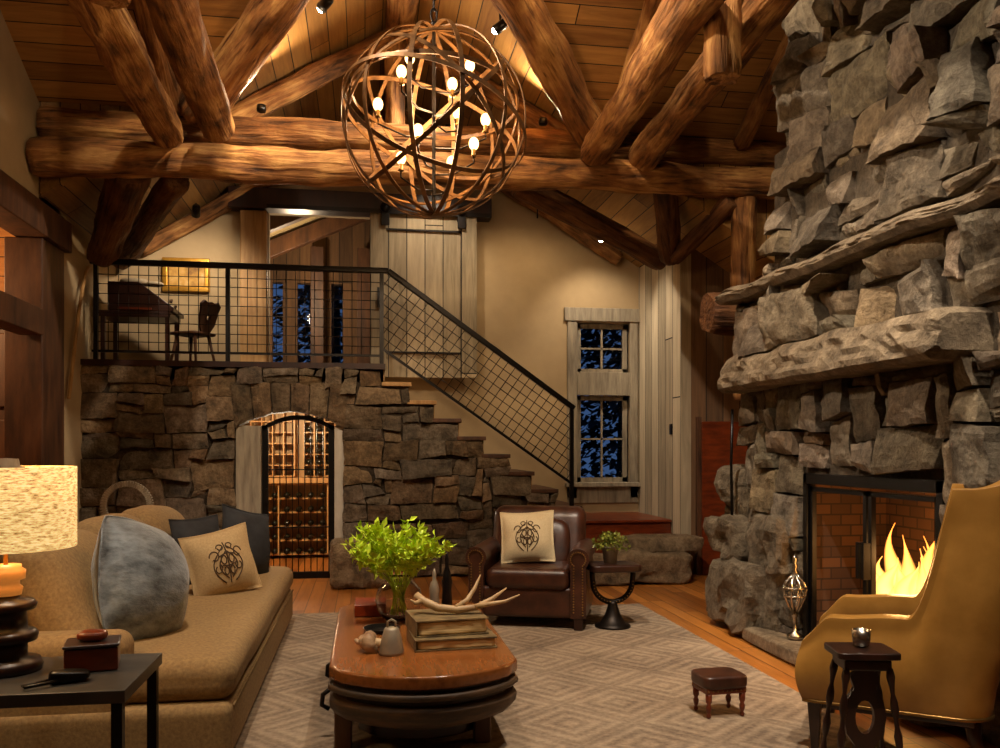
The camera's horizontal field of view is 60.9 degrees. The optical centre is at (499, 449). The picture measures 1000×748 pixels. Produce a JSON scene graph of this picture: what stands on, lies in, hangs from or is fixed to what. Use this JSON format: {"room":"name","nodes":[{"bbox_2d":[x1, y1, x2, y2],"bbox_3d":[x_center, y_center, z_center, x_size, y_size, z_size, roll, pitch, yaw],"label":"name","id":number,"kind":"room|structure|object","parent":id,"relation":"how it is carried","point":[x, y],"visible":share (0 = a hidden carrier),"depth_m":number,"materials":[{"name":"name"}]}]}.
{"room":"living room","nodes":[
{"label":"living room","id":0,"kind":"room"},
{"bbox_2d":[0,10,115,522],"bbox_3d":[-3.613,-2.450,3.780,0.150,7.700,12.800,0,0,-9],"label":"wall","id":1,"kind":"structure","parent":0,"point":[19,103],"depth_m":8.36,"materials":[{"name":"paint"}]},
{"bbox_2d":[0,290,42,334],"bbox_3d":[-3.921,-1.140,5.974,0.210,0.240,3.230,0,0,-9],"label":"rail","id":2,"kind":"object","parent":1,"relation":"attached to","point":[18,316],"visible":1,"depth_m":7.11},
{"bbox_2d":[0,169,71,252],"bbox_3d":[-3.994,-2.055,6.312,0.290,0.290,3.920,0,0,-9],"label":"header","id":3,"kind":"object","parent":1,"relation":"attached to","point":[22,213],"visible":0.76,"depth_m":7.32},
{"bbox_2d":[67,266,89,398],"bbox_3d":[-4.241,-1.205,8.567,0.046,1.420,0.607,0,0,-9],"label":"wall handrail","id":4,"kind":"object","parent":1,"relation":"attached to","point":[86,270],"visible":1,"depth_m":8.46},
{"bbox_2d":[39,101,133,197],"bbox_3d":[-3.465,-2.741,7.793,1.400,0.918,0.060,0,0,-9],"label":"trim","id":5,"kind":"structure","parent":1,"relation":"attached to","point":[80,106],"depth_m":7.71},
{"bbox_2d":[114,177,189,269],"bbox_3d":[-3.677,-2.346,8.828,0.262,0.531,2.477,0,0,-35],"label":"log beam","id":6,"kind":"structure","parent":1,"relation":"attached to","point":[166,192],"depth_m":8.35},
{"bbox_2d":[25,136,774,199],"bbox_3d":[-0.459,-2.630,8.055,7.385,0.463,0.399,0,0,-9],"label":"log beam","id":7,"kind":"structure","parent":1,"relation":"attached to","point":[47,156],"depth_m":7.75,"materials":[{"name":"wood"}]},
{"bbox_2d":[86,178,150,266],"bbox_3d":[-3.751,-2.298,8.256,0.366,0.802,1.556,0,0,-36],"label":"log beam","id":8,"kind":"structure","parent":7,"relation":"attached to","point":[119,202],"depth_m":8.06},
{"bbox_2d":[66,0,183,148],"bbox_3d":[-2.602,-2.935,5.433,0.387,0.568,4.366,0,0,-8],"label":"log beam","id":9,"kind":"structure","parent":7,"relation":"on","point":[120,47],"depth_m":6.12,"materials":[{"name":"wood"}]},
{"bbox_2d":[145,0,234,142],"bbox_3d":[-2.148,-2.959,5.431,0.389,0.528,4.213,0,0,-8],"label":"log beam","id":10,"kind":"structure","parent":7,"relation":"on","point":[179,27],"depth_m":6.11,"materials":[{"name":"wood"}]},
{"bbox_2d":[580,0,725,165],"bbox_3d":[1.196,-2.947,6.037,0.382,0.476,4.364,0,0,-9],"label":"log beam","id":11,"kind":"structure","parent":7,"relation":"on","point":[675,24],"depth_m":6.27,"materials":[{"name":"wood"}]},
{"bbox_2d":[653,194,680,265],"bbox_3d":[1.746,-2.405,8.856,0.262,0.799,1.074,0,0,15],"label":"log beam","id":12,"kind":"structure","parent":7,"relation":"attached to","point":[668,226],"depth_m":8.78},
{"bbox_2d":[670,197,736,263],"bbox_3d":[2.108,-2.285,8.830,0.187,0.582,0.884,0,0,-32],"label":"log beam","id":13,"kind":"structure","parent":7,"relation":"attached to","point":[724,207],"depth_m":8.75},
{"bbox_2d":[628,0,798,170],"bbox_3d":[1.670,-2.923,6.112,0.348,0.481,4.363,0,0,-8],"label":"log beam","id":14,"kind":"structure","parent":7,"relation":"on","point":[691,95],"depth_m":6.67,"materials":[{"name":"wood"}]},
{"bbox_2d":[703,0,742,85],"bbox_3d":[1.496,-3.425,5.740,0.258,1.850,0.258,0,0,-9],"label":"log beam","id":15,"kind":"structure","parent":14,"relation":"attached to","point":[722,62],"depth_m":5.63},
{"bbox_2d":[730,196,756,400],"bbox_3d":[2.455,-1.510,8.541,0.284,2.020,0.271,0,0,13],"label":"log beam","id":16,"kind":"structure","parent":7,"relation":"attached to","point":[744,216],"depth_m":8.45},
{"bbox_2d":[36,105,786,166],"bbox_3d":[-0.490,-2.968,8.246,7.384,0.441,0.354,0,0,-9],"label":"log beam","id":17,"kind":"structure","parent":1,"relation":"attached to","point":[312,134],"depth_m":7.98,"materials":[{"name":"wood"}]},
{"bbox_2d":[131,0,181,116],"bbox_3d":[-2.606,-4.237,5.461,0.282,2.471,4.704,0,0,-9],"label":"log beam","id":18,"kind":"structure","parent":17,"relation":"on","point":[164,72],"depth_m":7.10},
{"bbox_2d":[179,0,308,128],"bbox_3d":[-1.687,-3.613,6.748,2.988,1.434,0.397,0,0,43],"label":"log beam","id":19,"kind":"structure","parent":17,"relation":"on","point":[263,25],"depth_m":6.97,"materials":[{"name":"wood"}]},
{"bbox_2d":[231,28,398,116],"bbox_3d":[-2.150,-3.437,8.261,2.351,1.517,0.244,0,0,-9],"label":"log beam","id":20,"kind":"structure","parent":17,"relation":"on","point":[315,75],"depth_m":8.22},
{"bbox_2d":[384,37,405,123],"bbox_3d":[-1.028,-3.575,8.409,0.212,0.950,0.224,0,0,43],"label":"log beam","id":21,"kind":"structure","parent":17,"relation":"on","point":[395,100],"depth_m":8.33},
{"bbox_2d":[405,31,568,131],"bbox_3d":[0.183,-3.475,8.637,2.348,1.471,0.255,0,0,-8],"label":"log beam","id":22,"kind":"structure","parent":17,"relation":"on","point":[533,113],"depth_m":8.56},
{"bbox_2d":[491,0,600,149],"bbox_3d":[0.203,-3.628,7.052,0.391,1.457,2.993,0,0,30],"label":"log beam","id":23,"kind":"structure","parent":17,"relation":"on","point":[548,52],"depth_m":7.35,"materials":[{"name":"wood"}]},
{"bbox_2d":[38,0,386,235],"bbox_3d":[-2.601,-3.345,7.930,3.350,2.210,4.920,0,0,-9],"label":"ceiling","id":24,"kind":"structure","parent":0,"point":[315,35],"depth_m":8.23,"materials":[{"name":"wood"}]},
{"bbox_2d":[80,359,384,381],"bbox_3d":[-2.887,-0.840,9.636,3.120,0.200,1.260,0,0,-9],"label":"floor","id":25,"kind":"structure","parent":0,"point":[238,365],"depth_m":9.03,"materials":[{"name":"brown wood"}]},
{"bbox_2d":[99,281,183,359],"bbox_3d":[-3.916,-1.369,9.341,0.778,0.858,0.560,0,0,-9],"label":"writing desk","id":26,"kind":"object","parent":25,"relation":"on","point":[113,287],"visible":0.81,"depth_m":9.10,"materials":[{"name":"brown wood"}]},
{"bbox_2d":[170,300,220,360],"bbox_3d":[-3.328,-1.277,9.295,0.450,0.678,0.360,0,0,21],"label":"chair","id":27,"kind":"object","parent":25,"relation":"on","point":[213,310],"visible":0.74,"depth_m":9.23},
{"bbox_2d":[240,210,267,361],"bbox_3d":[-2.963,-1.900,10.272,0.310,1.920,0.300,0,0,-9],"label":"timber post","id":28,"kind":"object","parent":25,"relation":"on","point":[253,223],"visible":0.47,"depth_m":10.13,"materials":[{"name":"wood"}]},
{"bbox_2d":[270,217,323,239],"bbox_3d":[-3.596,-2.965,11.802,4.600,2.170,2.960,0,0,-9],"label":"ceiling","id":29,"kind":"structure","parent":0,"point":[310,220],"depth_m":12.31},
{"bbox_2d":[270,218,369,259],"bbox_3d":[-3.469,-2.830,12.278,4.200,2.132,0.140,0,0,-9],"label":"rafter","id":30,"kind":"object","parent":29,"relation":"attached to","point":[323,228],"visible":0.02,"depth_m":12.33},
{"bbox_2d":[79,365,558,576],"bbox_3d":[-1.744,0.245,9.323,5.384,2.317,0.437,0,0,-9],"label":"wall","id":31,"kind":"structure","parent":0,"point":[175,438],"depth_m":9.10,"materials":[{"name":"stone"}]},
{"bbox_2d":[236,426,261,513],"bbox_3d":[-2.710,0.570,9.219,0.260,1.660,0.300,0,0,-9],"label":"trim","id":32,"kind":"structure","parent":31,"relation":"attached to","point":[248,438],"depth_m":9.07,"materials":[{"name":"grey wood"}]},
{"bbox_2d":[262,415,334,578],"bbox_3d":[-2.195,0.510,9.260,0.770,1.780,0.080,0,0,-9],"label":"gate","id":33,"kind":"object","parent":31,"relation":"attached to","point":[304,574],"visible":0.89,"depth_m":9.27,"materials":[{"name":"black metal"}]},
{"bbox_2d":[334,426,344,537],"bbox_3d":[-1.770,0.570,9.389,0.110,1.660,0.260,0,0,-9],"label":"trim","id":34,"kind":"structure","parent":31,"relation":"attached to","point":[339,465],"depth_m":9.26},
{"bbox_2d":[382,370,581,506],"bbox_3d":[-0.275,-0.107,10.051,2.250,1.576,1.240,0,0,-9],"label":"staircase","id":35,"kind":"structure","parent":31,"relation":"on","point":[513,472],"depth_m":9.44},
{"bbox_2d":[89,259,575,505],"bbox_3d":[-1.702,-0.680,9.227,5.173,2.620,0.060,0,0,-9],"label":"stair railing","id":36,"kind":"object","parent":35,"relation":"on","point":[227,266],"visible":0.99,"depth_m":9.23,"materials":[{"name":"black metal"}]},
{"bbox_2d":[270,220,369,362],"bbox_3d":[-2.977,-2.445,13.323,6.300,3.010,0.150,0,0,-9],"label":"wall","id":37,"kind":"structure","parent":0,"point":[340,248],"depth_m":13.29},
{"bbox_2d":[116,107,637,511],"bbox_3d":[-1.367,-1.500,10.586,6.620,5.800,0.140,0,0,-9],"label":"wall","id":38,"kind":"structure","parent":0,"point":[529,269],"depth_m":10.76,"materials":[{"name":"paint"}]},
{"bbox_2d":[162,257,209,292],"bbox_3d":[-3.732,-2.080,10.109,0.540,0.400,0.058,0,0,-9],"label":"framed picture","id":39,"kind":"object","parent":38,"relation":"attached to","point":[173,271],"visible":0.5,"depth_m":10.09},
{"bbox_2d":[143,109,385,255],"bbox_3d":[-2.798,-3.221,10.175,2.937,1.892,0.201,0,0,-9],"label":"log beam","id":40,"kind":"structure","parent":38,"relation":"attached to","point":[217,207],"depth_m":9.99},
{"bbox_2d":[228,186,491,221],"bbox_3d":[-1.673,-2.995,10.376,3.150,0.250,0.220,0,0,-9],"label":"header","id":41,"kind":"object","parent":38,"relation":"attached to","point":[256,198],"visible":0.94,"depth_m":10.21,"materials":[{"name":"brown wood"}]},
{"bbox_2d":[267,202,489,228],"bbox_3d":[-1.427,-2.825,10.167,2.650,0.270,0.070,0,0,-9],"label":"barn door track","id":42,"kind":"object","parent":38,"relation":"attached to","point":[385,210],"visible":0.8,"depth_m":10.16,"materials":[{"name":"black metal"}]},
{"bbox_2d":[370,213,476,378],"bbox_3d":[-0.924,-1.880,10.315,1.290,2.000,0.105,0,0,-9],"label":"barn door","id":43,"kind":"structure","parent":42,"relation":"hanging from","point":[438,257],"depth_m":10.33,"materials":[{"name":"wood"}]},
{"bbox_2d":[405,110,622,264],"bbox_3d":[0.158,-3.261,10.634,2.844,1.807,0.229,0,0,-8],"label":"log beam","id":44,"kind":"structure","parent":38,"relation":"attached to","point":[612,254],"depth_m":10.68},
{"bbox_2d":[564,307,639,497],"bbox_3d":[1.317,-0.600,10.916,1.005,2.440,0.049,0,0,-9],"label":"trim","id":45,"kind":"structure","parent":38,"relation":"attached to","point":[578,383],"depth_m":10.91,"materials":[{"name":"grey wood"}]},
{"bbox_2d":[577,396,626,481],"bbox_3d":[1.316,-0.142,11.033,0.680,1.115,0.040,0,0,-9],"label":"window","id":46,"kind":"structure","parent":38,"relation":"in","point":[601,399],"depth_m":11.01,"materials":[{"name":"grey wood"}]},
{"bbox_2d":[577,324,626,372],"bbox_3d":[1.316,-1.310,11.033,0.680,0.640,0.040,0,0,-9],"label":"window","id":47,"kind":"structure","parent":38,"relation":"in","point":[601,327],"depth_m":11.01,"materials":[{"name":"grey wood"}]},
{"bbox_2d":[567,487,637,502],"bbox_3d":[1.320,0.575,10.927,0.935,0.210,0.029,0,0,-9],"label":"trim","id":48,"kind":"structure","parent":38,"relation":"attached to","point":[584,494],"depth_m":10.91,"materials":[{"name":"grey wood"}]},
{"bbox_2d":[0,0,785,141],"bbox_3d":[0.040,-4.740,5.170,7.700,3.200,6.200,0,0,-9],"label":"ceiling","id":49,"kind":"structure","parent":0,"point":[61,62],"depth_m":7.45,"materials":[{"name":"wood"}]},
{"bbox_2d":[340,0,526,218],"bbox_3d":[-0.428,-3.029,5.501,1.192,3.026,1.206,0,0,-9],"label":"orb chandelier","id":50,"kind":"object","parent":49,"relation":"hanging from","point":[433,30],"depth_m":5.32,"materials":[{"name":"wood"}]},
{"bbox_2d":[617,0,661,138],"bbox_3d":[1.464,-4.218,6.105,0.282,2.463,4.710,0,0,-9],"label":"log beam","id":51,"kind":"structure","parent":49,"relation":"attached to","point":[650,7],"depth_m":7.21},
{"bbox_2d":[733,34,787,149],"bbox_3d":[2.713,-3.982,6.806,0.218,1.933,3.681,0,0,-10],"label":"log beam","id":52,"kind":"structure","parent":49,"relation":"attached to","point":[748,128],"depth_m":8.10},
{"bbox_2d":[406,0,774,280],"bbox_3d":[1.152,-3.061,8.526,4.250,2.778,4.920,0,0,-9],"label":"ceiling","id":53,"kind":"structure","parent":0,"point":[636,212],"depth_m":8.88,"materials":[{"name":"wood"}]},
{"bbox_2d":[383,0,418,110],"bbox_3d":[-0.925,-4.194,8.080,0.343,0.356,4.852,0,0,-9],"label":"log beam","id":54,"kind":"structure","parent":53,"relation":"attached to","point":[398,12],"depth_m":8.04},
{"bbox_2d":[510,190,665,269],"bbox_3d":[1.017,-2.451,9.212,2.011,0.799,0.280,0,0,-30],"label":"log beam","id":55,"kind":"structure","parent":53,"relation":"attached to","point":[557,204],"depth_m":9.09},
{"bbox_2d":[686,164,774,262],"bbox_3d":[2.065,-2.436,8.671,2.400,1.568,0.060,0,0,-9],"label":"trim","id":56,"kind":"structure","parent":53,"relation":"attached to","point":[765,208],"depth_m":8.74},
{"bbox_2d":[269,555,997,747],"bbox_3d":[-1.601,1.460,5.618,11.000,0.120,16.000,0,0,-9],"label":"floor","id":57,"kind":"structure","parent":0,"point":[684,605],"depth_m":7.55,"materials":[{"name":"brown wood"}]},
{"bbox_2d":[0,329,3,457],"bbox_3d":[-5.596,0.060,8.457,2.100,2.680,0.480,0,0,-9],"label":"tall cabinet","id":58,"kind":"object","parent":57,"relation":"on","point":[1,330],"visible":0.02,"depth_m":8.35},
{"bbox_2d":[4,237,63,465],"bbox_3d":[-4.296,-0.250,7.858,0.320,3.300,0.570,0,0,-9],"label":"timber post","id":59,"kind":"object","parent":57,"relation":"on","point":[33,267],"visible":0.56,"depth_m":7.59,"materials":[{"name":"wood"}]},
{"bbox_2d":[244,412,338,555],"bbox_3d":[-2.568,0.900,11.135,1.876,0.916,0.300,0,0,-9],"label":"wine rack","id":60,"kind":"object","parent":57,"relation":"on","point":[270,498],"visible":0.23,"depth_m":11.04,"materials":[{"name":"brown wood"}]},
{"bbox_2d":[269,477,327,483],"bbox_3d":[-2.567,0.395,11.125,1.900,0.070,0.380,0,0,-9],"label":"countertop","id":61,"kind":"structure","parent":60,"relation":"on","point":[276,479],"depth_m":10.94,"materials":[{"name":"brown wood"}]},
{"bbox_2d":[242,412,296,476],"bbox_3d":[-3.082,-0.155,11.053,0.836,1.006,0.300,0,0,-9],"label":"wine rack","id":62,"kind":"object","parent":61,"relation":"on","point":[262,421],"visible":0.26,"depth_m":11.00,"materials":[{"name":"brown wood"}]},
{"bbox_2d":[303,414,335,476],"bbox_3d":[-2.104,-0.155,11.209,0.936,1.006,0.300,0,0,-9],"label":"wine rack","id":63,"kind":"object","parent":61,"relation":"on","point":[314,432],"visible":0.23,"depth_m":11.03,"materials":[{"name":"brown wood"}]},
{"bbox_2d":[329,537,394,589],"bbox_3d":[-1.431,1.174,8.825,0.695,0.535,0.657,0,0,-9],"label":"boulder","id":64,"kind":"object","parent":57,"relation":"on","point":[344,574],"visible":0.52,"depth_m":8.52,"materials":[{"name":"stone"}]},
{"bbox_2d":[234,604,895,747],"bbox_3d":[-0.747,1.393,4.225,5.050,0.014,6.180,0,0,-9],"label":"area rug","id":65,"kind":"object","parent":57,"relation":"on","point":[592,687],"visible":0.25,"depth_m":4.78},
{"bbox_2d":[0,653,161,747],"bbox_3d":[-1.797,1.098,3.056,0.990,0.576,0.540,0,0,-9],"label":"side table","id":66,"kind":"object","parent":65,"relation":"on","point":[113,687],"visible":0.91,"depth_m":2.92,"materials":[{"name":"wood"}]},
{"bbox_2d":[0,458,76,678],"bbox_3d":[-1.811,0.419,3.115,0.470,0.779,0.470,0,0,-9],"label":"table lamp","id":67,"kind":"object","parent":66,"relation":"on","point":[38,504],"visible":1,"depth_m":3.04,"materials":[{"name":"fabric"}]},
{"bbox_2d":[21,668,89,688],"bbox_3d":[-1.538,0.788,2.945,0.217,0.046,0.085,0,0,-38],"label":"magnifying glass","id":68,"kind":"object","parent":66,"relation":"on","point":[56,676],"visible":1,"depth_m":2.94,"materials":[{"name":"black metal"}]},
{"bbox_2d":[62,635,121,671],"bbox_3d":[-1.515,0.758,3.162,0.190,0.100,0.160,0,0,-21],"label":"wooden box","id":69,"kind":"object","parent":66,"relation":"on","point":[101,655],"visible":0.91,"depth_m":3.10,"materials":[{"name":"red wood"}]},
{"bbox_2d":[0,505,293,747],"bbox_3d":[-1.996,0.884,5.151,1.214,0.991,3.200,0,0,-9],"label":"sofa","id":70,"kind":"object","parent":65,"relation":"on","point":[213,669],"visible":0.48,"depth_m":3.73,"materials":[{"name":"brown fabric"}]},
{"bbox_2d":[0,529,102,630],"bbox_3d":[-2.081,0.665,4.175,0.445,0.550,0.940,0,0,-9],"label":"cushion","id":71,"kind":"object","parent":70,"relation":"on","point":[60,581],"depth_m":3.76,"materials":[{"name":"fabric"}]},
{"bbox_2d":[77,513,145,534],"bbox_3d":[-2.232,0.664,5.113,0.446,0.551,0.940,0,0,-9],"label":"cushion","id":72,"kind":"object","parent":70,"relation":"on","point":[93,524],"depth_m":4.75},
{"bbox_2d":[91,515,189,639],"bbox_3d":[-1.786,0.656,4.233,0.532,0.683,0.489,0,0,-43],"label":"throw pillow","id":73,"kind":"object","parent":70,"relation":"on","point":[140,573],"visible":0.83,"depth_m":4.05,"materials":[{"name":"fabric"}]},
{"bbox_2d":[122,505,184,536],"bbox_3d":[-2.383,0.666,6.051,0.449,0.548,0.940,0,0,-9],"label":"cushion","id":74,"kind":"object","parent":70,"relation":"on","point":[157,516],"depth_m":5.75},
{"bbox_2d":[168,514,218,584],"bbox_3d":[-2.077,0.699,5.868,0.242,0.481,0.456,0,0,33],"label":"throw pillow","id":75,"kind":"object","parent":70,"relation":"on","point":[180,528],"visible":0.26,"depth_m":5.79,"materials":[{"name":"grey fabric"}]},
{"bbox_2d":[126,566,292,702],"bbox_3d":[-1.894,0.998,5.167,1.007,0.208,3.120,0,0,-9],"label":"seat cushion","id":76,"kind":"object","parent":70,"relation":"on","point":[220,640],"depth_m":4.09,"materials":[{"name":"fabric"}]},
{"bbox_2d":[178,522,261,595],"bbox_3d":[-1.765,0.718,5.386,0.521,0.496,0.226,0,0,-41],"label":"throw pillow","id":77,"kind":"object","parent":70,"relation":"on","point":[219,562],"visible":0.95,"depth_m":5.31,"materials":[{"name":"beige fabric"}]},
{"bbox_2d":[222,503,269,573],"bbox_3d":[-1.861,0.688,6.227,0.276,0.604,0.556,0,0,38],"label":"throw pillow","id":78,"kind":"object","parent":70,"relation":"on","point":[257,524],"visible":0.52,"depth_m":6.18,"materials":[{"name":"grey fabric"}]},
{"bbox_2d":[320,598,517,747],"bbox_3d":[-0.483,1.179,4.601,0.921,0.415,1.970,0,0,-9],"label":"coffee table","id":79,"kind":"object","parent":65,"relation":"on","point":[411,695],"visible":0.65,"depth_m":3.78,"materials":[{"name":"brown wood"}]},
{"bbox_2d":[379,618,403,655],"bbox_3d":[-0.516,0.885,4.049,0.116,0.168,0.116,0,0,-9],"label":"bell","id":80,"kind":"object","parent":79,"relation":"on","point":[391,644],"visible":1,"depth_m":4.01,"materials":[{"name":"grey metal"}]},
{"bbox_2d":[341,516,455,622],"bbox_3d":[-0.547,0.670,4.808,0.603,0.598,0.544,0,0,5],"label":"potted plant","id":81,"kind":"object","parent":79,"relation":"on","point":[382,554],"visible":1,"depth_m":4.72,"materials":[{"name":"green"}]},
{"bbox_2d":[375,571,421,622],"bbox_3d":[-0.573,0.834,4.820,0.270,0.270,0.270,0,0,-9],"label":"vase","id":82,"kind":"object","parent":79,"relation":"on","point":[393,597],"depth_m":4.72,"materials":[{"name":"clear"}]},
{"bbox_2d":[407,626,497,651],"bbox_3d":[-0.248,0.942,4.284,0.406,0.055,0.340,0,0,-13],"label":"book","id":83,"kind":"object","parent":79,"relation":"on","point":[477,641],"visible":0.68,"depth_m":4.13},
{"bbox_2d":[405,609,488,637],"bbox_3d":[-0.274,0.872,4.320,0.366,0.080,0.310,0,0,-16],"label":"book","id":84,"kind":"object","parent":83,"relation":"on","point":[422,623],"visible":0.93,"depth_m":4.20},
{"bbox_2d":[410,575,519,613],"bbox_3d":[-0.182,0.736,4.331,0.555,0.181,0.141,0,0,-9],"label":"antler mount","id":85,"kind":"object","parent":84,"relation":"on","point":[460,607],"visible":1,"depth_m":4.30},
{"bbox_2d":[465,505,595,630],"bbox_3d":[0.285,0.936,7.038,0.970,0.900,0.965,0,0,10],"label":"armchair","id":86,"kind":"object","parent":65,"relation":"on","point":[561,588],"visible":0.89,"depth_m":6.64,"materials":[{"name":"brown leather"}]},
{"bbox_2d":[500,510,555,563],"bbox_3d":[0.223,0.709,6.938,0.465,0.429,0.213,0,0,6],"label":"throw pillow","id":87,"kind":"object","parent":86,"relation":"on","point":[526,537],"visible":1,"depth_m":6.88,"materials":[{"name":"beige fabric"}]},
{"bbox_2d":[486,560,569,589],"bbox_3d":[0.267,1.006,6.931,0.660,0.170,0.700,0,0,10],"label":"seat cushion","id":88,"kind":"object","parent":86,"relation":"on","point":[536,575],"depth_m":6.61,"materials":[{"name":"brown leather"}]},
{"bbox_2d":[553,518,569,560],"bbox_3d":[0.315,0.806,7.207,0.560,0.460,0.284,0,0,10],"label":"cushion","id":89,"kind":"object","parent":86,"relation":"on","point":[561,526],"depth_m":7.12,"materials":[{"name":"brown leather"}]},
{"bbox_2d":[587,561,641,629],"bbox_3d":[0.884,1.136,6.671,0.400,0.500,0.300,0,0,-9],"label":"plant stand","id":90,"kind":"object","parent":65,"relation":"on","point":[612,619],"visible":0.94,"depth_m":6.62,"materials":[{"name":"metal"}]},
{"bbox_2d":[592,531,630,563],"bbox_3d":[0.865,0.757,6.662,0.334,0.254,0.285,0,0,-9],"label":"potted herb","id":91,"kind":"object","parent":90,"relation":"on","point":[610,553],"visible":1,"depth_m":6.62,"materials":[{"name":"green plant"}]},
{"bbox_2d":[691,667,746,718],"bbox_3d":[1.152,1.275,4.476,0.249,0.222,0.206,0,0,-13],"label":"footstool","id":92,"kind":"object","parent":65,"relation":"on","point":[711,681],"visible":1,"depth_m":4.40,"materials":[{"name":"brown leather"}]},
{"bbox_2d":[691,667,746,689],"bbox_3d":[1.152,1.201,4.476,0.249,0.073,0.206,0,0,-13],"label":"cushion","id":93,"kind":"object","parent":92,"relation":"on","point":[713,678],"depth_m":4.40,"materials":[{"name":"brown leather"}]},
{"bbox_2d":[820,642,902,747],"bbox_3d":[1.460,1.093,3.432,0.303,0.591,0.249,0,0,3],"label":"table","id":94,"kind":"object","parent":65,"relation":"on","point":[866,664],"visible":0.96,"depth_m":3.39,"materials":[{"name":"brown wood"}]},
{"bbox_2d":[795,480,999,747],"bbox_3d":[1.963,0.744,4.030,0.961,1.304,0.779,0,0,28],"label":"wingback chair","id":95,"kind":"object","parent":65,"relation":"on","point":[946,634],"visible":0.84,"depth_m":3.64,"materials":[{"name":"beige leather"}]},
{"bbox_2d":[586,512,672,552],"bbox_3d":[1.374,1.100,10.091,1.140,0.600,1.700,0,0,-9],"label":"stair landing","id":96,"kind":"structure","parent":57,"relation":"on","point":[626,523],"depth_m":9.76,"materials":[{"name":"red wood"}]},
{"bbox_2d":[593,548,692,584],"bbox_3d":[1.340,1.216,8.938,1.359,0.385,0.510,0,0,-9],"label":"boulder","id":97,"kind":"object","parent":57,"relation":"on","point":[658,567],"visible":0.58,"depth_m":8.78,"materials":[{"name":"stone"}]},
{"bbox_2d":[610,533,703,552],"bbox_3d":[1.688,1.020,9.188,1.011,0.218,0.416,0,0,-9],"label":"boulder","id":98,"kind":"object","parent":97,"relation":"on","point":[653,543],"visible":0.69,"depth_m":9.04,"materials":[{"name":"stone"}]},
{"bbox_2d":[703,0,999,747],"bbox_3d":[2.890,-2.072,4.828,1.876,7.056,5.474,0,0,-9],"label":"fireplace","id":99,"kind":"object","parent":57,"relation":"on","point":[864,366],"depth_m":5.16,"materials":[{"name":"stone"}]},
{"bbox_2d":[699,292,736,335],"bbox_3d":[2.570,-1.183,7.471,1.580,0.410,0.363,-1,0,-9],"label":"log end","id":100,"kind":"object","parent":99,"relation":"attached to","point":[714,318],"visible":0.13,"depth_m":7.26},
{"bbox_2d":[782,554,807,639],"bbox_3d":[2.014,0.999,5.808,0.176,0.571,0.176,0,0,-9],"label":"lantern","id":101,"kind":"object","parent":99,"relation":"on","point":[794,634],"visible":1,"depth_m":5.79,"materials":[{"name":"silver metal"}]},
{"bbox_2d":[717,306,992,393],"bbox_3d":[2.126,-0.593,5.481,0.562,0.296,2.720,0,0,-9],"label":"mantel shelf","id":102,"kind":"object","parent":99,"relation":"attached to","point":[921,339],"depth_m":4.79,"materials":[{"name":"stone"}]},
{"bbox_3d":[2.623,1.041,5.074,0.120,0.136,0.700,0,1,-9],"label":"log","id":103,"kind":"object","parent":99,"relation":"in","visible":0},
{"bbox_3d":[2.563,0.944,5.093,0.124,0.107,0.563,0,2,3],"label":"log","id":104,"kind":"object","parent":103,"relation":"on","visible":0},
{"bbox_2d":[876,523,933,594],"bbox_3d":[2.510,0.681,5.114,0.354,0.603,0.744,0,0,-9],"label":"flames","id":105,"kind":"object","parent":104,"relation":"on","point":[907,580],"visible":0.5,"depth_m":5.17},
{"bbox_3d":[-3.394,1.070,7.662,1.100,0.660,0.400,0,0,-9],"label":"console table","id":106,"kind":"object","parent":57,"relation":"on","visible":0},
{"bbox_2d":[100,481,153,514],"bbox_3d":[-3.364,0.509,7.667,0.450,0.460,0.100,0,0,-9],"label":"ring sculpture","id":107,"kind":"object","parent":106,"relation":"on","point":[138,486],"visible":0.46,"depth_m":7.64,"materials":[{"name":"brown wood"}]},
{"bbox_2d":[638,254,690,554],"bbox_3d":[1.971,-0.500,10.287,0.120,3.800,1.500,0,0,-9],"label":"wall","id":108,"kind":"structure","parent":0,"point":[664,295],"depth_m":9.99,"materials":[{"name":"wood"}]},
{"bbox_2d":[691,249,740,574],"bbox_3d":[2.624,-0.500,9.681,0.980,3.800,0.100,0,0,-9],"label":"wall","id":109,"kind":"structure","parent":0,"point":[710,352],"depth_m":9.58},
{"bbox_2d":[696,417,747,574],"bbox_3d":[2.537,0.515,9.556,0.670,1.770,0.100,0,0,-9],"label":"door","id":110,"kind":"structure","parent":109,"relation":"attached to","point":[712,437],"depth_m":9.51,"materials":[{"name":"red wood"}]},
{"bbox_3d":[-2.756,-0.890,11.935,6.300,0.100,2.960,0,0,-9],"label":"floor","id":111,"kind":"structure","parent":0,"visible":0},
{"bbox_2d":[310,246,323,362],"bbox_3d":[-2.793,-2.020,12.998,0.200,2.160,0.150,0,0,-9],"label":"timber post","id":112,"kind":"object","parent":111,"relation":"on","point":[316,252],"visible":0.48,"depth_m":12.92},
{"bbox_2d":[357,248,369,362],"bbox_3d":[-2.102,-2.020,13.107,0.200,2.160,0.150,0,0,-9],"label":"timber post","id":113,"kind":"object","parent":111,"relation":"on","point":[363,254],"visible":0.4,"depth_m":13.03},
{"label":"outside","id":114,"kind":"structure","parent":0,"visible":0},
{"bbox_3d":[-1.460,1.950,21.943,28.000,0.100,16.200,0,0,-9],"label":"ground","id":115,"kind":"structure","parent":114,"visible":0},
{"bbox_2d":[273,284,342,362],"bbox_3d":[-3.539,-2.623,17.615,4.216,8.051,4.341,0,0,26],"label":"conifer","id":116,"kind":"object","parent":115,"relation":"on","point":[301,293],"visible":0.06,"depth_m":17.19,"materials":[{"name":"plant"}]},
{"bbox_2d":[577,325,627,481],"bbox_3d":[2.270,-1.883,16.082,4.148,6.573,4.421,0,0,-9],"label":"conifer","id":117,"kind":"object","parent":115,"relation":"on","point":[616,355],"visible":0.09,"depth_m":15.81,"materials":[{"name":"plant"}]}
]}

